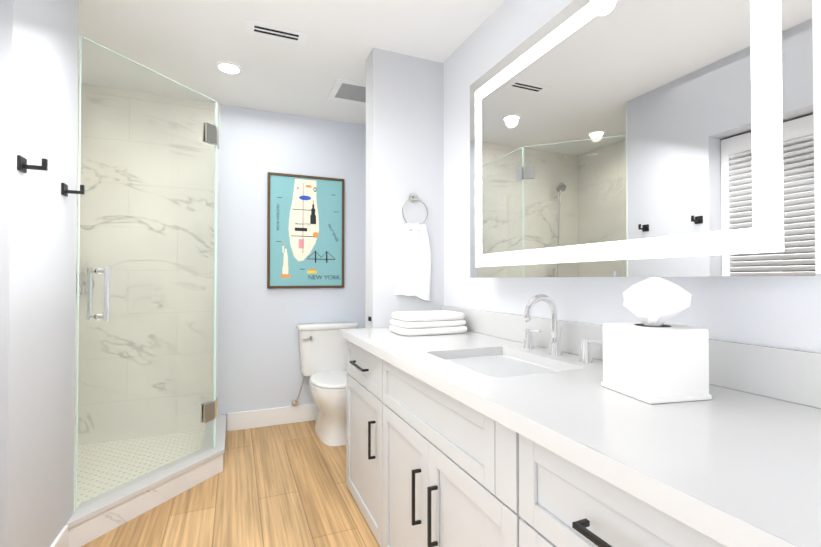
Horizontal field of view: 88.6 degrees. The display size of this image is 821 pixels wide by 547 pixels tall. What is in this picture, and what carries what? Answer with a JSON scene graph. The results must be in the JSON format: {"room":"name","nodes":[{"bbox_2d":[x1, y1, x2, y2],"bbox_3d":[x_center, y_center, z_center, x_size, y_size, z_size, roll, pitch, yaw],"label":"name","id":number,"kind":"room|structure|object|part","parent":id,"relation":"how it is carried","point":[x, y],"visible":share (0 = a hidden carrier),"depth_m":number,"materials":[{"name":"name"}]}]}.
{"room":"bathroom","nodes":[
{"label":"bathroom","id":0,"kind":"room"},
{"bbox_2d":[0,0,67,546],"bbox_3d":[-1.422,-0.069,1.496,0.175,2.495,0.467,0,-1,-23],"label":"wall","id":1,"kind":"structure","parent":0,"point":[33,74],"depth_m":1.46,"materials":[{"name":"grey paint"}]},
{"bbox_2d":[17,155,47,172],"bbox_3d":[-1.242,-0.357,1.388,0.069,0.048,0.048,0,-1,-23],"label":"hook","id":2,"kind":"object","parent":1,"relation":"attached to","point":[22,166],"visible":0.98,"depth_m":1.38,"materials":[{"name":"black metal"}]},
{"bbox_3d":[-1.270,-0.357,1.376,0.008,0.048,0.048,0,-1,-23],"label":"plate","id":3,"kind":"part","parent":2,"relation":"part of","materials":[{"name":"black metal"}]},
{"bbox_3d":[-1.238,-0.362,1.389,0.061,0.038,0.014,0,-1,-23],"label":"arm","id":4,"kind":"part","parent":2,"relation":"part of"},
{"bbox_2d":[50,525,67,546],"bbox_3d":[-1.339,1.111,1.526,0.014,0.135,0.487,0,-1,-23],"label":"baseboard","id":5,"kind":"structure","parent":1,"relation":"attached to","point":[61,540],"depth_m":1.70,"materials":[{"name":"white"}]},
{"bbox_2d":[62,0,77,527],"bbox_3d":[-1.844,-0.067,1.637,0.845,2.495,0.120,0,-1,-23],"label":"wall","id":6,"kind":"structure","parent":0,"point":[69,339],"depth_m":1.80,"materials":[{"name":"grey paint"}]},
{"bbox_2d":[61,183,84,196],"bbox_3d":[-1.386,-0.343,1.733,0.069,0.048,0.048,0,-1,-23],"label":"hook","id":7,"kind":"object","parent":6,"relation":"attached to","point":[65,191],"visible":1,"depth_m":1.73,"materials":[{"name":"black metal"}]},
{"bbox_3d":[-1.415,-0.343,1.721,0.008,0.048,0.048,0,-1,-23],"label":"plate","id":8,"kind":"part","parent":7,"relation":"part of","materials":[{"name":"black metal"}]},
{"bbox_3d":[-1.383,-0.348,1.734,0.061,0.038,0.014,0,-1,-23],"label":"arm","id":9,"kind":"part","parent":7,"relation":"part of"},
{"bbox_2d":[73,0,78,512],"bbox_3d":[-1.809,-0.066,1.724,0.713,2.495,0.012,0,-1,-23],"label":"wall tile","id":10,"kind":"structure","parent":6,"relation":"attached to","point":[75,258],"depth_m":1.86,"materials":[{"name":"tile"}]},
{"bbox_2d":[81,420,379,546],"bbox_3d":[-0.458,1.219,0.800,2.950,0.100,5.500,0,-1,-23],"label":"floor","id":11,"kind":"structure","parent":0,"point":[283,485],"depth_m":2.15,"materials":[{"name":"brown wood"}]},
{"bbox_2d":[66,414,226,546],"bbox_3d":[-1.750,1.123,2.342,1.310,0.132,1.306,0,-1,-23],"label":"shower pan","id":12,"kind":"object","parent":11,"relation":"on","point":[96,517],"visible":0.5,"depth_m":2.36,"materials":[{"name":"tile"}]},
{"bbox_2d":[75,36,220,509],"bbox_3d":[-1.455,0.003,2.526,0.549,2.106,1.219,0,-1,-23],"label":"glass","id":13,"kind":"object","parent":12,"relation":"on","point":[211,134],"visible":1,"depth_m":2.23,"materials":[{"name":"grey"}]},
{"bbox_3d":[-1.216,0.822,2.504,0.057,0.110,0.058,0,-1,-23],"label":"shower hinge plate","id":14,"kind":"part","parent":13,"relation":"part of","materials":[{"name":"silver metal"}]},
{"bbox_3d":[-1.216,-0.838,2.526,0.057,0.110,0.058,0,-1,-23],"label":"shower hinge plate","id":15,"kind":"part","parent":13,"relation":"part of","materials":[{"name":"silver metal"}]},
{"bbox_3d":[-1.195,0.822,2.496,0.057,0.110,0.057,0,-1,-23],"label":"shower hinge plate","id":16,"kind":"part","parent":13,"relation":"part of","materials":[{"name":"silver metal"}]},
{"bbox_3d":[-1.195,-0.838,2.517,0.057,0.110,0.057,0,-1,-23],"label":"shower hinge plate","id":17,"kind":"part","parent":13,"relation":"part of","materials":[{"name":"silver metal"}]},
{"bbox_2d":[292,321,357,445],"bbox_3d":[-0.594,0.799,3.167,0.502,0.798,0.685,0,-1,-23],"label":"toilet","id":18,"kind":"object","parent":11,"relation":"on","point":[323,354],"visible":0.79,"depth_m":3.24,"materials":[{"name":"white ceramic"}]},
{"bbox_3d":[-0.672,0.619,3.393,0.444,0.352,0.196,0,-1,-23],"label":"tank","id":19,"kind":"part","parent":18,"relation":"part of","materials":[{"name":"white ceramic"}]},
{"bbox_3d":[-0.671,0.423,3.394,0.472,0.039,0.216,0,-1,-23],"label":"tank lid","id":20,"kind":"part","parent":18,"relation":"part of","materials":[{"name":"white ceramic"}]},
{"bbox_3d":[-0.547,0.795,3.094,0.372,0.015,0.510,0,-1,-23],"label":"seat","id":21,"kind":"part","parent":18,"relation":"part of","materials":[{"name":"white plastic"}]},
{"bbox_3d":[-0.569,1.001,3.143,0.372,0.394,0.627,0,-1,-23],"label":"bowl","id":22,"kind":"part","parent":18,"relation":"part of","materials":[{"name":"white ceramic"}]},
{"bbox_3d":[-0.548,0.772,3.096,0.366,0.024,0.506,0,-1,-23],"label":"lid","id":23,"kind":"part","parent":18,"relation":"part of","materials":[{"name":"white plastic"}]},
{"bbox_2d":[340,334,759,546],"bbox_3d":[0.368,0.755,1.355,0.640,0.843,2.376,0,-1,-23],"label":"bathroom vanity","id":24,"kind":"object","parent":11,"relation":"on","point":[495,429],"depth_m":1.12,"materials":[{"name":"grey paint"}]},
{"bbox_3d":[-0.253,0.451,2.055,0.032,0.010,0.230,0,-1,-23],"label":"pull drawer","id":25,"kind":"part","parent":24,"relation":"part of","materials":[{"name":"black metal"}]},
{"bbox_3d":[-0.230,0.452,2.066,0.020,0.188,0.609,0,-1,-23],"label":"drawer","id":26,"kind":"part","parent":24,"relation":"part of","materials":[{"name":"grey paint"}]},
{"bbox_3d":[-0.230,0.860,2.061,0.020,0.616,0.609,0,-1,-23],"label":"door","id":27,"kind":"part","parent":24,"relation":"part of","materials":[{"name":"grey paint"}]},
{"bbox_3d":[-0.170,0.733,1.853,0.032,0.165,0.010,0,-1,-23],"label":"pull door","id":28,"kind":"part","parent":24,"relation":"part of","materials":[{"name":"black metal"}]},
{"bbox_3d":[-0.021,0.853,1.561,0.020,0.616,0.456,0,-1,-23],"label":"door","id":29,"kind":"part","parent":24,"relation":"part of","materials":[{"name":"grey paint"}]},
{"bbox_3d":[0.020,0.742,1.398,0.032,0.180,0.010,0,-1,-23],"label":"pull door","id":30,"kind":"part","parent":24,"relation":"part of","materials":[{"name":"black metal"}]},
{"bbox_3d":[0.068,0.741,1.284,0.032,0.180,0.010,0,-1,-23],"label":"pull door","id":31,"kind":"part","parent":24,"relation":"part of","materials":[{"name":"black metal"}]},
{"bbox_3d":[0.156,0.848,1.139,0.020,0.616,0.453,0,-1,-23],"label":"door","id":32,"kind":"part","parent":24,"relation":"part of","materials":[{"name":"grey paint"}]},
{"bbox_3d":[0.407,0.682,0.539,0.020,0.300,0.835,0,-1,-23],"label":"drawer","id":33,"kind":"part","parent":24,"relation":"part of","materials":[{"name":"grey paint"}]},
{"bbox_2d":[340,327,820,546],"bbox_3d":[0.370,0.316,1.355,0.640,0.036,2.388,0,-1,-23],"label":"countertop","id":34,"kind":"structure","parent":24,"relation":"on","point":[747,465],"depth_m":0.77,"materials":[{"name":"white stone"}]},
{"bbox_2d":[389,310,466,335],"bbox_3d":[0.091,0.257,2.221,0.382,0.104,0.280,0,-1,-23],"label":"folded towels","id":35,"kind":"object","parent":34,"relation":"on","point":[422,323],"visible":1,"depth_m":2.11,"materials":[{"name":"white fabric"}]},
{"bbox_2d":[440,350,563,377],"bbox_3d":[0.310,0.404,1.465,0.362,0.162,0.477,0,-1,-23],"label":"sink","id":36,"kind":"object","parent":34,"relation":"in","point":[497,363],"depth_m":1.55,"materials":[{"name":"white ceramic"}]},
{"bbox_2d":[520,294,563,353],"bbox_3d":[0.460,0.189,1.613,0.170,0.225,0.195,0,-1,-23],"label":"faucet","id":37,"kind":"object","parent":34,"relation":"on","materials":[{"name":"silver metal"}]},
{"bbox_2d":[576,334,602,361],"bbox_3d":[0.607,0.256,1.396,0.042,0.084,0.107,0,-1,-23],"label":"faucet","id":38,"kind":"object","parent":34,"relation":"on","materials":[{"name":"silver metal"}]},
{"bbox_2d":[601,277,711,403],"bbox_3d":[0.599,0.151,1.026,0.170,0.283,0.191,0,-1,-13],"label":"tissue box","id":39,"kind":"object","parent":34,"relation":"on","point":[652,357],"visible":1,"depth_m":0.97,"materials":[{"name":"white cardboard"}]},
{"bbox_3d":[0.385,0.436,0.528,0.032,0.010,0.460,0,-1,-23],"label":"pull drawer","id":40,"kind":"part","parent":24,"relation":"part of","materials":[{"name":"black metal"}]},
{"bbox_3d":[0.407,0.432,0.542,0.020,0.188,0.835,0,-1,-23],"label":"drawer","id":41,"kind":"part","parent":24,"relation":"part of","materials":[{"name":"grey paint"}]},
{"bbox_2d":[78,0,503,125],"bbox_3d":[-0.458,-1.375,0.834,2.950,0.100,5.500,0,-1,-23],"label":"ceiling","id":42,"kind":"structure","parent":0,"point":[190,44],"depth_m":2.40,"materials":[{"name":"white paint"}]},
{"bbox_2d":[216,61,241,73],"bbox_3d":[-1.145,-1.297,2.659,0.150,0.008,0.150,0,-1,-23],"label":"recessed light","id":43,"kind":"object","parent":42,"relation":"in","point":[228,67],"visible":1,"depth_m":2.64,"materials":[{"name":"white"}]},
{"bbox_2d":[246,19,307,44],"bbox_3d":[-0.725,-1.304,2.282,0.310,0.004,0.124,0,-1,-23],"label":"ceiling vent","id":44,"kind":"object","parent":42,"relation":"in","point":[274,32],"visible":1,"depth_m":2.28,"materials":[{"name":"white metal"}]},
{"bbox_2d":[327,78,365,104],"bbox_3d":[-0.395,-1.293,3.016,0.340,0.007,0.340,0,-1,-23],"label":"ceiling vent","id":45,"kind":"object","parent":42,"relation":"in","point":[348,91],"visible":0.6,"depth_m":3.00,"materials":[{"name":"white metal"}]},
{"bbox_2d":[335,83,365,101],"bbox_3d":[-0.395,-1.295,3.016,0.250,0.003,0.250,0,-1,-23],"label":"grille","id":46,"kind":"object","parent":45,"relation":"attached to","point":[350,92],"depth_m":3.01,"materials":[{"name":"grey metal"}]},
{"bbox_2d":[219,104,365,430],"bbox_3d":[-1.506,-0.046,3.246,2.890,2.495,0.120,0,-1,-23],"label":"wall","id":47,"kind":"structure","parent":0,"point":[259,368],"depth_m":3.34,"materials":[{"name":"white paint"}]},
{"bbox_2d":[74,83,220,445],"bbox_3d":[-2.034,-0.050,2.954,1.270,2.495,0.012,0,-1,-23],"label":"wall tile","id":48,"kind":"structure","parent":47,"relation":"attached to","point":[89,255],"depth_m":3.00,"materials":[{"name":"stone"}]},
{"bbox_2d":[76,272,93,296],"bbox_3d":[-2.224,-0.351,2.780,0.188,1.210,0.169,0,-1,-23],"label":"shower fixture","id":49,"kind":"object","parent":48,"relation":"attached to","point":[83,277],"depth_m":2.86,"materials":[{"name":"silver metal"}]},
{"bbox_2d":[227,403,317,430],"bbox_3d":[-0.827,1.136,3.441,1.234,0.135,0.016,0,-1,-23],"label":"baseboard","id":50,"kind":"structure","parent":47,"relation":"attached to","point":[267,417],"depth_m":3.32,"materials":[{"name":"white wood"}]},
{"bbox_2d":[267,172,343,288],"bbox_3d":[-0.847,-0.340,3.445,0.616,0.920,0.027,0,-1,-23],"label":"framed picture","id":51,"kind":"object","parent":47,"relation":"attached to","point":[305,231],"visible":1,"depth_m":3.43,"materials":[{"name":"teal paper"}]},
{"bbox_2d":[365,48,443,327],"bbox_3d":[-0.034,-0.055,2.571,0.455,2.495,0.150,0,-1,-23],"label":"wall","id":52,"kind":"structure","parent":0,"point":[404,127],"depth_m":2.50,"materials":[{"name":"grey paint"}]},
{"bbox_2d":[395,193,430,300],"bbox_3d":[0.021,-0.158,2.484,0.221,0.642,0.053,0,-1,-23],"label":"towel ring","id":53,"kind":"object","parent":52,"relation":"attached to","point":[413,266],"visible":0.98,"depth_m":2.47,"materials":[{"name":"white fabric"}]},
{"bbox_2d":[444,0,820,352],"bbox_3d":[0.801,-0.071,1.319,0.120,2.495,5.456,0,-1,-23],"label":"wall","id":54,"kind":"structure","parent":0,"point":[779,311],"depth_m":1.71,"materials":[{"name":"white paint"}]},
{"bbox_2d":[441,306,820,409],"bbox_3d":[0.656,0.240,1.476,0.020,0.118,2.388,0,-1,-23],"label":"backsplash","id":55,"kind":"structure","parent":54,"relation":"attached to","point":[791,375],"depth_m":1.04,"materials":[{"name":"white stone"}]},
{"bbox_2d":[470,0,820,277],"bbox_3d":[0.602,-0.448,1.446,0.150,0.921,1.294,0,-1,-23],"label":"led mirror","id":56,"kind":"object","parent":54,"relation":"attached to","point":[645,138],"visible":1,"depth_m":1.13,"materials":[{"name":"white mirror"}]}
]}

